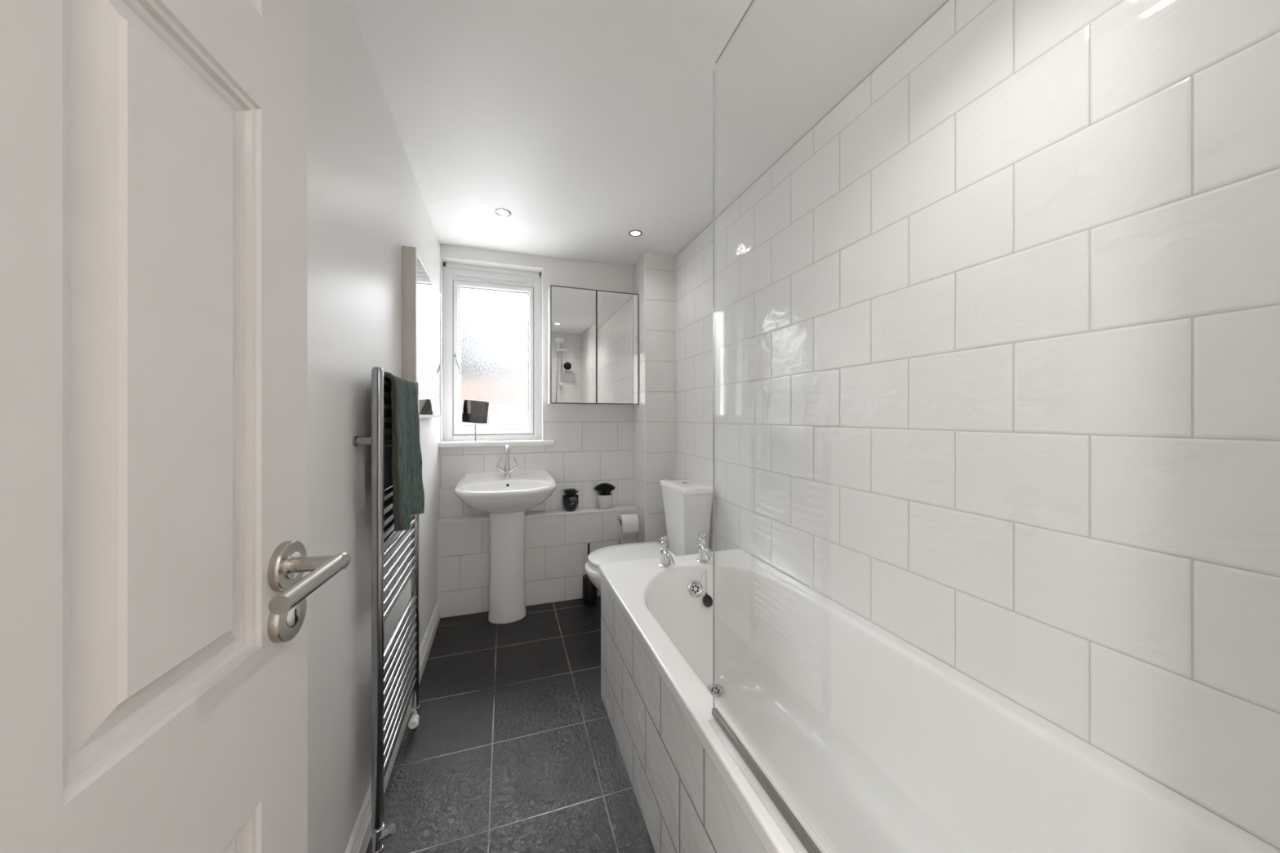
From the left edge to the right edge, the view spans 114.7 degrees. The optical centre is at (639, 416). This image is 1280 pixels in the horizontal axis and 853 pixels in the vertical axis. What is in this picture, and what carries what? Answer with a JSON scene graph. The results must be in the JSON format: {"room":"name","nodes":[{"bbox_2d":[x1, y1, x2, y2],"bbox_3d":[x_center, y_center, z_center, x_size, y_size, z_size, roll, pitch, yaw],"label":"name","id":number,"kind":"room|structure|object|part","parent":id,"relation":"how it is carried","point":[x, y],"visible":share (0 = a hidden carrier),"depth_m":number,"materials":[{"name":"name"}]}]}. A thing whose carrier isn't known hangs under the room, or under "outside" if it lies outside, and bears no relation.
{"room":"bathroom","nodes":[
{"label":"bathroom","id":0,"kind":"room"},
{"bbox_2d":[307,0,439,852],"bbox_3d":[-0.874,0.062,1.242,0.120,2.275,3.106,0,0,-18],"label":"wall","id":1,"kind":"structure","parent":0,"point":[366,202],"depth_m":1.05,"materials":[{"name":"white paint"}]},
{"bbox_2d":[352,366,419,852],"bbox_3d":[-0.788,0.533,1.335,0.101,1.334,0.524,0,0,-18],"label":"towel radiator","id":2,"kind":"object","parent":1,"relation":"attached to","point":[395,665],"visible":0.82,"depth_m":1.17,"materials":[{"name":"silver metal"}]},
{"bbox_2d":[383,371,424,531],"bbox_3d":[-0.767,0.106,1.327,0.084,0.472,0.322,0,0,-18],"label":"hand towel","id":3,"kind":"object","parent":2,"relation":"hanging from","point":[402,460],"visible":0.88,"depth_m":1.25,"materials":[{"name":"green fabric"}]},
{"bbox_2d":[345,600,440,852],"bbox_3d":[-0.780,1.148,1.177,0.018,0.104,2.664,0,0,-18],"label":"baseboard","id":4,"kind":"structure","parent":1,"relation":"attached to","point":[358,842],"depth_m":1.35,"materials":[{"name":"white paint"}]},
{"bbox_2d":[402,245,441,417],"bbox_3d":[-1.013,-0.333,1.934,0.048,0.674,0.680,0,0,-18],"label":"wall mirror","id":5,"kind":"object","parent":1,"relation":"attached to","point":[421,298],"visible":0.86,"depth_m":1.76,"materials":[{"name":"white paint"}]},
{"bbox_2d":[416,253,439,415],"bbox_3d":[-0.995,-0.333,1.940,0.003,0.650,0.656,0,0,-18],"label":"mirror glass","id":6,"kind":"object","parent":5,"relation":"attached to","point":[428,295],"depth_m":1.87,"materials":[{"name":"silver mirror"}]},
{"bbox_2d":[365,595,655,852],"bbox_3d":[-0.121,1.250,1.490,1.667,0.100,3.106,0,0,-18],"label":"floor","id":7,"kind":"structure","parent":0,"point":[514,748],"depth_m":1.47,"materials":[{"name":"tile"}]},
{"bbox_2d":[454,444,556,623],"bbox_3d":[-0.794,0.688,2.456,0.584,1.024,0.432,0,0,-18],"label":"basin","id":8,"kind":"object","parent":7,"relation":"on","point":[506,494],"visible":1,"depth_m":2.40,"materials":[{"name":"white ceramic"}]},
{"bbox_2d":[495,444,518,478],"bbox_3d":[-0.832,0.280,2.572,0.139,0.208,0.101,0,0,-18],"label":"mixer tap","id":9,"kind":"object","parent":8,"relation":"on","point":[507,471],"depth_m":2.59,"materials":[{"name":"silver metal"}]},
{"bbox_2d":[436,504,637,617],"bbox_3d":[-0.626,0.912,2.682,1.255,0.575,0.110,0,0,-18],"label":"tiled wall","id":10,"kind":"structure","parent":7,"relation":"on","point":[556,541],"depth_m":2.62,"materials":[{"name":"white tile"}]},
{"bbox_2d":[562,488,578,511],"bbox_3d":[-0.462,0.552,2.737,0.110,0.146,0.107,0,0,-18],"label":"potted succulent","id":11,"kind":"object","parent":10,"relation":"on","point":[570,500],"visible":1,"depth_m":2.70,"materials":[{"name":"black ceramic"}]},
{"bbox_2d":[593,483,615,509],"bbox_3d":[-0.239,0.539,2.804,0.153,0.171,0.156,0,0,-18],"label":"potted succulent","id":12,"kind":"object","parent":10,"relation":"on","point":[604,499],"visible":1,"depth_m":2.77,"materials":[{"name":"white ceramic"}]},
{"bbox_2d":[582,542,597,606],"bbox_3d":[-0.322,1.008,2.644,0.096,0.385,0.096,0,0,-18],"label":"toilet brush","id":13,"kind":"object","parent":7,"relation":"on","point":[589,590],"visible":0.65,"depth_m":2.60,"materials":[{"name":"black plastic"}]},
{"bbox_3d":[-0.330,0.921,2.642,0.013,0.213,0.014,0,0,-18],"label":"handle","id":14,"kind":"part","parent":13,"relation":"part of","materials":[{"name":"black plastic"}]},
{"bbox_2d":[617,515,638,544],"bbox_3d":[-0.075,0.926,2.713,0.165,0.548,0.060,0,0,-18],"label":"stand","id":15,"kind":"object","parent":7,"relation":"on","point":[618,516],"visible":0.23,"depth_m":2.73,"materials":[{"name":"silver metal"}]},
{"bbox_2d":[618,513,638,533],"bbox_3d":[-0.075,0.699,2.712,0.108,0.104,0.100,0,0,-18],"label":"toilet roll","id":16,"kind":"object","parent":15,"relation":"hanging from","point":[628,522],"visible":0.99,"depth_m":2.67,"materials":[{"name":"white paper"}]},
{"bbox_2d":[584,478,713,593],"bbox_3d":[0.028,0.787,2.273,0.669,0.826,0.368,0,0,-18],"label":"toilet","id":17,"kind":"object","parent":7,"relation":"on","point":[687,503],"visible":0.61,"depth_m":2.22,"materials":[{"name":"white ceramic"}]},
{"bbox_3d":[-0.057,0.784,2.245,0.451,0.019,0.348,0,0,-18],"label":"seat","id":18,"kind":"part","parent":17,"relation":"part of","materials":[{"name":"white plastic"}]},
{"bbox_3d":[-0.007,0.998,2.262,0.595,0.405,0.356,0,0,-18],"label":"bowl","id":19,"kind":"part","parent":17,"relation":"part of","materials":[{"name":"white ceramic"}]},
{"bbox_3d":[-0.056,0.760,2.245,0.455,0.026,0.360,0,0,-18],"label":"lid","id":20,"kind":"part","parent":17,"relation":"part of","materials":[{"name":"white plastic"}]},
{"bbox_3d":[0.260,0.398,2.350,0.182,0.034,0.368,0,0,-18],"label":"cistern lid","id":21,"kind":"part","parent":17,"relation":"part of","materials":[{"name":"white ceramic"}]},
{"bbox_2d":[632,252,675,547],"bbox_3d":[0.092,0.062,2.840,0.217,2.275,0.276,0,0,-18],"label":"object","id":22,"kind":"structure","parent":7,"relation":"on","point":[653,274],"depth_m":2.72,"materials":[{"name":"white tile"}]},
{"bbox_2d":[598,532,1279,852],"bbox_3d":[0.420,0.856,1.073,0.700,0.688,1.710,0,0,-18],"label":"bathtub","id":23,"kind":"object","parent":7,"relation":"on","point":[873,743],"visible":0.99,"depth_m":1.07,"materials":[{"name":"white ceramic"}]},
{"bbox_2d":[658,535,675,568],"bbox_3d":[0.113,0.576,1.734,0.049,0.128,0.106,0,0,-18],"label":"tap","id":24,"kind":"object","parent":23,"relation":"on","point":[667,561],"depth_m":1.75,"materials":[{"name":"silver metal"}]},
{"bbox_3d":[0.103,0.938,0.962,0.010,0.524,1.698,0,0,-18],"label":"panel","id":25,"kind":"part","parent":23,"relation":"part of","materials":[{"name":"white tile"}]},
{"bbox_2d":[696,532,713,563],"bbox_3d":[0.285,0.576,1.791,0.049,0.128,0.106,0,0,-18],"label":"tap","id":26,"kind":"object","parent":23,"relation":"on","point":[704,551],"depth_m":1.80,"materials":[{"name":"silver metal"}]},
{"bbox_2d":[707,0,821,852],"bbox_3d":[0.272,-0.056,0.520,0.033,1.392,0.754,0,0,-18],"label":"screen","id":27,"kind":"object","parent":23,"relation":"on","point":[790,827],"visible":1,"depth_m":0.70,"materials":[{"name":"clear glass"}]},
{"bbox_2d":[440,244,632,517],"bbox_3d":[-0.576,0.062,2.870,1.467,2.275,0.200,0,0,-18],"label":"wall","id":28,"kind":"structure","parent":0,"point":[554,271],"depth_m":2.77,"materials":[{"name":"white paint"}]},
{"bbox_2d":[438,262,554,447],"bbox_3d":[-0.928,-0.404,2.704,0.692,1.181,0.233,0,0,-18],"label":"window","id":29,"kind":"structure","parent":28,"relation":"in","point":[492,316],"depth_m":2.76,"materials":[{"name":"white plastic"}]},
{"bbox_3d":[-1.169,-0.338,2.629,0.044,0.126,0.036,0,0,-18],"label":"lever","id":30,"kind":"part","parent":29,"relation":"part of","materials":[{"name":"silver metal"}]},
{"bbox_2d":[461,399,489,441],"bbox_3d":[-1.044,0.023,2.604,0.166,0.268,0.056,0,0,-18],"label":"makeup mirror","id":31,"kind":"object","parent":29,"relation":"on","point":[476,411],"visible":1,"depth_m":2.60,"materials":[{"name":"silver metal"}]},
{"bbox_3d":[-1.045,0.102,2.604,0.009,0.099,0.009,0,0,-18],"label":"stem","id":32,"kind":"part","parent":31,"relation":"part of","materials":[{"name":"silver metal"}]},
{"bbox_2d":[462,400,488,423],"bbox_3d":[-1.042,-0.031,2.598,0.141,0.141,0.002,5,13,-21],"label":"mirror glass","id":33,"kind":"object","parent":31,"relation":"attached to","point":[474,411],"depth_m":2.60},
{"bbox_2d":[455,272,527,284],"bbox_3d":[-0.981,-0.922,2.727,0.446,0.028,0.016,0,0,-18],"label":"vent","id":34,"kind":"object","parent":29,"relation":"attached to","point":[486,277],"depth_m":2.73,"materials":[{"name":"white plastic"}]},
{"bbox_3d":[-0.980,-0.385,2.766,0.501,1.002,0.082,0,0,-18],"label":"sash","id":35,"kind":"part","parent":29,"relation":"part of","materials":[{"name":"white glass"}]},
{"bbox_3d":[-0.982,-0.381,2.772,0.444,0.943,0.004,0,0,-18],"label":"pane","id":36,"kind":"part","parent":29,"relation":"part of","materials":[{"name":"clear glass"}]},
{"bbox_3d":[-0.921,0.172,2.682,0.692,0.030,0.188,0,0,-18],"label":"sill","id":37,"kind":"part","parent":29,"relation":"part of","materials":[{"name":"white paint"}]},
{"bbox_2d":[440,421,633,517],"bbox_3d":[-0.644,0.329,2.738,1.255,0.592,0.008,0,0,-18],"label":"wall tiles","id":38,"kind":"structure","parent":28,"relation":"attached to","point":[583,456],"depth_m":2.78,"materials":[{"name":"white tile"}]},
{"bbox_2d":[547,284,638,404],"bbox_3d":[-0.313,-0.464,2.775,0.596,0.757,0.143,0,0,-18],"label":"upper cabinet","id":39,"kind":"object","parent":28,"relation":"attached to","point":[593,335],"visible":1,"depth_m":2.71,"materials":[{"name":"silver metal"}]},
{"bbox_3d":[-0.432,-0.464,2.675,0.299,0.757,0.018,0,0,-20],"label":"door","id":40,"kind":"part","parent":39,"relation":"part of","materials":[{"name":"silver metal"}]},
{"bbox_2d":[551,285,595,403],"bbox_3d":[-0.429,-0.463,2.666,0.290,0.744,0.002,0,0,-20],"label":"mirror glass","id":41,"kind":"object","parent":39,"relation":"attached to","point":[573,310],"depth_m":2.66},
{"bbox_3d":[-0.152,-0.464,2.772,0.292,0.757,0.018,0,0,-18],"label":"door","id":42,"kind":"part","parent":39,"relation":"part of","materials":[{"name":"silver metal"}]},
{"bbox_2d":[597,290,637,403],"bbox_3d":[-0.149,-0.463,2.763,0.283,0.744,0.002,0,0,-18],"label":"mirror glass","id":43,"kind":"object","parent":39,"relation":"attached to","point":[617,312],"depth_m":2.76,"materials":[{"name":"silver mirror"}]},
{"bbox_2d":[596,492,613,509],"bbox_3d":[-0.241,0.577,2.808,0.109,0.096,0.109,0,0,-18],"label":"pot","id":44,"kind":"object","parent":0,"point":[604,500],"depth_m":2.77,"materials":[{"name":"white ceramic"}]},
{"bbox_2d":[349,0,946,266],"bbox_3d":[-0.121,-1.125,1.490,1.667,0.100,3.106,0,0,-18],"label":"ceiling","id":45,"kind":"structure","parent":0,"point":[590,122],"depth_m":1.38,"materials":[{"name":"white paint"}]},
{"bbox_2d":[494,208,511,216],"bbox_3d":[-0.720,-1.073,2.155,0.081,0.005,0.081,0,0,-18],"label":"recessed light","id":46,"kind":"object","parent":45,"relation":"in","point":[500,211],"visible":1,"depth_m":2.15,"materials":[{"name":"silver metal"}]},
{"bbox_2d":[628,230,642,236],"bbox_3d":[-0.026,-1.073,2.399,0.081,0.005,0.081,0,0,-18],"label":"recessed light","id":47,"kind":"object","parent":45,"relation":"in","point":[633,233],"visible":1,"depth_m":2.39,"materials":[{"name":"silver metal"}]},
{"bbox_2d":[675,0,1279,850],"bbox_3d":[0.633,0.062,1.739,0.120,2.275,3.106,0,0,-18],"label":"wall","id":48,"kind":"structure","parent":0,"point":[997,337],"depth_m":0.88,"materials":[{"name":"white tile"}]},
{"bbox_2d":[675,0,949,256],"bbox_3d":[0.626,-1.074,1.565,0.004,0.004,2.480,0,0,-18],"label":"sealant","id":49,"kind":"structure","parent":48,"relation":"attached to","point":[942,5],"depth_m":1.39,"materials":[{"name":"white"}]},
{"bbox_3d":[0.346,0.062,0.077,1.467,2.275,0.130,0,0,-18],"label":"wall","id":50,"kind":"structure","parent":0,"visible":0},
{"bbox_2d":[0,0,351,852],"bbox_3d":[-0.348,0.203,0.210,0.104,1.977,0.686,0,0,-13],"label":"door","id":51,"kind":"structure","parent":50,"relation":"in","point":[156,584],"depth_m":0.33,"materials":[{"name":"white paint"}]},
{"bbox_3d":[-0.423,0.179,0.493,0.010,0.058,0.058,0,0,-13],"label":"handle","id":52,"kind":"part","parent":51,"relation":"part of","materials":[{"name":"silver metal"}]},
{"bbox_3d":[-0.359,0.180,0.453,0.019,0.021,0.123,0,0,-13],"label":"lever","id":53,"kind":"part","parent":51,"relation":"part of","materials":[{"name":"silver metal"}]}
]}

